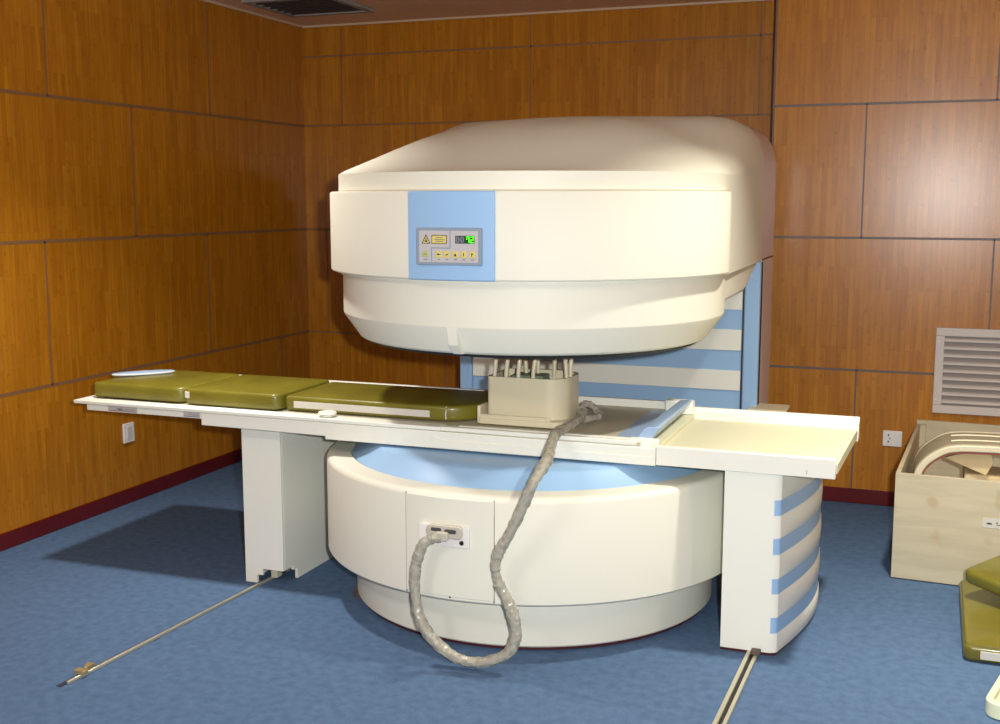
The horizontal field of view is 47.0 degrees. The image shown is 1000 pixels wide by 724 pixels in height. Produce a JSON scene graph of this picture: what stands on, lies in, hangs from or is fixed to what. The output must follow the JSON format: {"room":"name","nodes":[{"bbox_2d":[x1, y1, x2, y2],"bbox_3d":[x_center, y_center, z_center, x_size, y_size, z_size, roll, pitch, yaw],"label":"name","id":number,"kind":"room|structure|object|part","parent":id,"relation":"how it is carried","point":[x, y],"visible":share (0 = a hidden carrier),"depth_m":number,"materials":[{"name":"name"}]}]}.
{"room":"radiology room","nodes":[
{"label":"radiology room","id":0,"kind":"room"},
{"bbox_2d":[0,0,309,533],"bbox_3d":[-2.796,-0.300,3.795,0.101,2.695,8.560,3,9,20],"label":"wall","id":1,"kind":"structure","parent":0,"point":[153,179],"depth_m":5.99,"materials":[{"name":"brown wood"}]},
{"bbox_2d":[0,448,241,551],"bbox_3d":[-2.745,1.000,3.951,0.014,0.078,8.346,3,9,20],"label":"baseboard","id":2,"kind":"structure","parent":1,"relation":"attached to","point":[31,531],"depth_m":5.92,"materials":[{"name":"red wood"}]},
{"bbox_2d":[122,422,134,443],"bbox_3d":[-1.944,0.370,6.023,0.015,0.103,0.085,3,9,20],"label":"wall outlet","id":3,"kind":"object","parent":1,"relation":"attached to","point":[128,428],"visible":1,"depth_m":6.01,"materials":[{"name":"white plastic"}]},
{"bbox_2d":[199,0,302,27],"bbox_3d":[-2.744,-1.624,3.578,0.020,0.012,8.340,3,9,20],"label":"trim","id":4,"kind":"structure","parent":1,"relation":"attached to","point":[206,1],"depth_m":6.87,"materials":[{"name":"beige"}]},
{"bbox_2d":[211,0,728,25],"bbox_3d":[0.435,-1.515,2.404,7.000,0.100,8.560,3,9,20],"label":"ceiling","id":5,"kind":"structure","parent":0,"point":[385,10],"depth_m":6.69,"materials":[{"name":"white paint"}]},
{"bbox_2d":[241,0,374,17],"bbox_3d":[-1.095,-2.046,6.616,0.560,0.021,0.560,3,9,20],"label":"ceiling vent","id":6,"kind":"object","parent":5,"relation":"in","point":[291,8],"visible":1,"depth_m":6.63,"materials":[{"name":"grey metal"}]},
{"bbox_2d":[0,461,999,723],"bbox_3d":[0.435,1.252,2.794,7.000,0.100,8.560,3,9,20],"label":"floor","id":7,"kind":"structure","parent":0,"point":[876,647],"depth_m":4.05,"materials":[{"name":"blue carpet"}]},
{"bbox_2d":[56,568,290,686],"bbox_3d":[-1.147,0.952,4.476,0.074,0.026,1.553,3,9,23],"label":"rail","id":8,"kind":"object","parent":7,"relation":"on","point":[89,667],"visible":0.91,"depth_m":4.14,"materials":[{"name":"silver metal"}]},
{"bbox_2d":[74,374,859,655],"bbox_3d":[-0.209,0.531,4.750,3.175,0.783,0.734,3,9,20],"label":"table","id":9,"kind":"object","parent":7,"relation":"on","point":[775,465],"visible":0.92,"depth_m":4.31,"materials":[{"name":"white paint"}]},
{"bbox_2d":[110,408,134,411],"bbox_3d":[-1.591,0.197,4.844,0.141,0.023,0.001,3,9,20],"label":"print","id":10,"kind":"object","parent":9,"relation":"attached to","point":[111,409],"depth_m":4.85,"materials":[{"name":"grey"}]},
{"bbox_2d":[94,369,238,402],"bbox_3d":[-1.468,0.101,5.098,0.467,0.073,0.438,3,9,20],"label":"cushion","id":11,"kind":"object","parent":9,"relation":"on","point":[170,387],"visible":0.72,"depth_m":4.94,"materials":[{"name":"leather"}]},
{"bbox_2d":[112,370,174,375],"bbox_3d":[-1.599,0.048,5.160,0.275,0.014,0.090,-3,9,-23],"label":"pad","id":12,"kind":"object","parent":11,"relation":"on","point":[143,372],"visible":1,"depth_m":5.13,"materials":[{"name":"white plastic"}]},
{"bbox_2d":[185,374,328,410],"bbox_3d":[-1.028,0.126,4.920,0.445,0.074,0.446,3,9,20],"label":"cushion","id":13,"kind":"object","parent":9,"relation":"on","point":[251,392],"visible":0.92,"depth_m":4.77,"materials":[{"name":"leather"}]},
{"bbox_3d":[-0.681,0.204,4.534,0.076,0.022,0.076,3,9,20],"label":"clamp knob","id":14,"kind":"part","parent":9,"relation":"part of","materials":[{"name":"white paint"}]},
{"bbox_3d":[-0.615,0.245,4.496,2.446,0.036,0.022,3,9,20],"label":"rail","id":15,"kind":"part","parent":9,"relation":"part of","materials":[{"name":"white paint"}]},
{"bbox_2d":[286,382,487,420],"bbox_3d":[-0.417,0.158,4.706,0.830,0.064,0.403,3,9,20],"label":"cushion","id":16,"kind":"object","parent":9,"relation":"on","point":[425,403],"visible":0.82,"depth_m":4.58,"materials":[{"name":"leather"}]},
{"bbox_3d":[-0.332,0.286,4.386,1.888,0.068,0.028,3,9,20],"label":"rail","id":17,"kind":"part","parent":9,"relation":"part of","materials":[{"name":"white paint"}]},
{"bbox_2d":[409,400,602,667],"bbox_3d":[0.051,0.588,4.210,0.483,0.802,0.835,3,9,20],"label":"cable","id":18,"kind":"object","parent":9,"relation":"hanging from","point":[542,468],"visible":1,"depth_m":3.87,"materials":[{"name":"beige plastic"}]},
{"bbox_2d":[479,416,574,428],"bbox_3d":[0.123,0.211,4.452,0.333,0.024,0.290,3,9,20],"label":"tray","id":19,"kind":"object","parent":9,"relation":"on","point":[550,422],"depth_m":4.32,"materials":[{"name":"beige plastic"}]},
{"bbox_2d":[477,358,578,428],"bbox_3d":[0.120,0.075,4.434,0.340,0.298,0.290,3,9,20],"label":"coil","id":20,"kind":"object","parent":9,"relation":"on","point":[536,397],"visible":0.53,"depth_m":4.34,"materials":[{"name":"beige plastic"}]},
{"bbox_3d":[-0.013,0.003,4.388,0.017,0.131,0.038,7,11,42],"label":"rod","id":21,"kind":"part","parent":20,"relation":"part of","materials":[{"name":"beige plastic"}]},
{"bbox_3d":[0.031,0.006,4.366,0.018,0.131,0.038,8,11,44],"label":"rod","id":22,"kind":"part","parent":20,"relation":"part of","materials":[{"name":"beige plastic"}]},
{"bbox_3d":[0.075,0.008,4.350,0.017,0.131,0.038,7,10,39],"label":"rod","id":23,"kind":"part","parent":20,"relation":"part of","materials":[{"name":"beige plastic"}]},
{"bbox_3d":[0.099,-0.013,4.499,0.018,0.131,0.041,-2,8,-16],"label":"rod","id":24,"kind":"part","parent":20,"relation":"part of","materials":[{"name":"beige plastic"}]},
{"bbox_3d":[0.133,0.011,4.333,0.040,0.131,0.018,-6,10,-38],"label":"rod","id":25,"kind":"part","parent":20,"relation":"part of","materials":[{"name":"beige plastic"}]},
{"bbox_3d":[0.150,-0.012,4.491,0.017,0.131,0.037,1,8,6],"label":"rod","id":26,"kind":"part","parent":20,"relation":"part of","materials":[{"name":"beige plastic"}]},
{"bbox_3d":[0.215,-0.010,4.478,0.017,0.130,0.036,3,9,20],"label":"rod","id":27,"kind":"part","parent":20,"relation":"part of","materials":[{"name":"beige plastic"}]},
{"bbox_3d":[0.208,0.071,4.509,0.130,0.082,0.021,3,9,20],"label":"plate","id":28,"kind":"part","parent":20,"relation":"part of","materials":[{"name":"beige plastic"}]},
{"bbox_3d":[0.248,0.008,4.349,0.018,0.131,0.041,-2,8,-16],"label":"rod","id":29,"kind":"part","parent":20,"relation":"part of","materials":[{"name":"beige plastic"}]},
{"bbox_3d":[0.271,0.005,4.372,0.017,0.130,0.036,3,9,20],"label":"rod","id":30,"kind":"part","parent":20,"relation":"part of","materials":[{"name":"beige plastic"}]},
{"bbox_3d":[0.143,0.321,4.194,0.861,0.045,0.004,3,9,20],"label":"rail","id":31,"kind":"part","parent":9,"relation":"part of","materials":[{"name":"white paint"}]},
{"bbox_2d":[656,407,859,479],"bbox_3d":[0.949,0.287,4.279,0.702,0.086,0.734,3,9,20],"label":"tray","id":32,"kind":"object","parent":9,"relation":"on","point":[736,442],"depth_m":4.21,"materials":[{"name":"white plastic"}]},
{"bbox_2d":[327,116,789,649],"bbox_3d":[0.274,-0.083,4.931,1.725,1.948,2.380,3,9,20],"label":"scanner","id":33,"kind":"object","parent":7,"relation":"on","point":[637,251],"visible":0.82,"depth_m":4.03,"materials":[{"name":"white plastic"}]},
{"bbox_3d":[-0.190,0.595,3.950,0.187,0.076,0.018,3,9,20],"label":"socket plate","id":34,"kind":"part","parent":33,"relation":"part of","materials":[{"name":"white plastic"}]},
{"bbox_3d":[-0.172,-0.384,3.831,0.213,0.105,0.002,3,9,20],"label":"panel","id":35,"kind":"part","parent":33,"relation":"part of","materials":[{"name":"grey plastic"}]},
{"bbox_3d":[-0.177,0.637,3.962,0.333,0.350,0.025,3,9,22],"label":"access panel","id":36,"kind":"part","parent":33,"relation":"part of","materials":[{"name":"white plastic"}]},
{"bbox_3d":[-0.161,-0.423,3.855,0.317,0.299,0.050,3,9,20],"label":"control panel","id":37,"kind":"part","parent":33,"relation":"part of","materials":[{"name":"blue plastic"}]},
{"bbox_3d":[1.288,0.131,5.644,0.012,1.285,0.398,3,9,20],"label":"panel","id":38,"kind":"part","parent":33,"relation":"part of","materials":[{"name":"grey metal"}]},
{"bbox_2d":[712,648,760,723],"bbox_3d":[0.661,1.093,3.462,0.050,0.028,2.201,3,9,22],"label":"rail","id":39,"kind":"object","parent":7,"relation":"on","point":[725,711],"visible":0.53,"depth_m":3.74,"materials":[{"name":"silver metal"}]},
{"bbox_2d":[891,419,999,584],"bbox_3d":[2.350,0.590,5.146,1.015,0.549,1.182,4,9,24],"label":"crate","id":40,"kind":"object","parent":7,"relation":"on","point":[946,523],"depth_m":4.77,"materials":[{"name":"beige wood"}]},
{"bbox_3d":[1.894,0.610,5.353,0.018,0.451,1.144,4,9,24],"label":"panel","id":41,"kind":"part","parent":40,"relation":"part of","materials":[{"name":"brown wood"}]},
{"bbox_3d":[2.116,0.712,4.627,1.015,0.451,0.018,4,9,24],"label":"panel","id":42,"kind":"part","parent":40,"relation":"part of","materials":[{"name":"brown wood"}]},
{"bbox_3d":[2.190,0.589,5.038,0.730,0.518,0.325,3,9,20],"label":"body coil","id":43,"kind":"part","parent":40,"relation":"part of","materials":[{"name":"beige plastic"}]},
{"bbox_3d":[2.585,0.554,5.679,1.015,0.471,0.018,4,9,24],"label":"panel","id":44,"kind":"part","parent":40,"relation":"part of","materials":[{"name":"brown wood"}]},
{"bbox_2d":[963,466,999,480],"bbox_3d":[2.177,0.663,5.050,0.280,0.376,0.200,3,9,20],"label":"block","id":45,"kind":"object","parent":40,"relation":"on","point":[993,474],"visible":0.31,"depth_m":4.98,"materials":[{"name":"beige plastic"}]},
{"bbox_2d":[945,454,993,475],"bbox_3d":[2.047,0.428,5.023,0.194,0.093,0.160,3,9,20],"label":"wedge","id":46,"kind":"object","parent":45,"relation":"on","point":[980,463],"visible":0.65,"depth_m":4.94,"materials":[{"name":"beige plastic"}]},
{"bbox_2d":[959,580,999,663],"bbox_3d":[2.025,0.969,4.208,0.630,0.064,0.749,3,9,20],"label":"floor cushion","id":47,"kind":"object","parent":7,"relation":"on","point":[979,607],"visible":0.93,"depth_m":4.17,"materials":[{"name":"green leather"}]},
{"bbox_2d":[965,555,999,594],"bbox_3d":[2.099,0.849,4.307,0.440,0.144,0.543,-5,9,-31],"label":"cushion","id":48,"kind":"object","parent":47,"relation":"on","point":[985,575],"visible":1,"depth_m":4.37,"materials":[{"name":"leather"}]},
{"bbox_2d":[985,675,999,719],"bbox_3d":[1.812,1.065,3.577,0.500,0.050,0.420,5,10,34],"label":"plastic tray","id":49,"kind":"object","parent":7,"relation":"on","point":[992,705],"visible":1,"depth_m":3.56,"materials":[{"name":"white plastic"}]},
{"bbox_2d":[302,1,775,387],"bbox_3d":[1.916,-0.684,6.522,6.800,2.695,0.101,3,9,20],"label":"wall","id":50,"kind":"structure","parent":0,"point":[372,91],"depth_m":7.09,"materials":[{"name":"brown wood"}]},
{"bbox_2d":[303,0,775,27],"bbox_3d":[0.163,-2.095,6.921,3.100,0.012,0.020,3,9,20],"label":"trim","id":51,"kind":"structure","parent":50,"relation":"attached to","point":[729,1],"depth_m":6.88,"materials":[{"name":"beige"}]},
{"bbox_2d":[768,0,999,491],"bbox_3d":[3.247,-0.564,5.668,3.704,2.695,0.581,3,9,20],"label":"wall","id":52,"kind":"structure","parent":0,"point":[886,120],"depth_m":5.83,"materials":[{"name":"brown wood"}]},
{"bbox_2d":[822,486,894,506],"bbox_3d":[3.145,0.771,5.576,3.700,0.078,0.014,3,9,20],"label":"baseboard","id":53,"kind":"structure","parent":52,"relation":"attached to","point":[837,494],"depth_m":6.04,"materials":[{"name":"red wood"}]},
{"bbox_2d":[882,430,901,446],"bbox_3d":[2.029,0.396,5.946,0.095,0.082,0.010,3,9,20],"label":"wall outlet","id":54,"kind":"object","parent":52,"relation":"attached to","point":[890,438],"visible":1,"depth_m":5.94,"materials":[{"name":"white plastic"}]},
{"bbox_2d":[932,327,999,416],"bbox_3d":[2.414,0.052,5.745,0.458,0.436,0.024,3,9,20],"label":"air vent","id":55,"kind":"object","parent":52,"relation":"in","point":[967,360],"visible":1,"depth_m":5.77,"materials":[{"name":"grey"}]}
]}

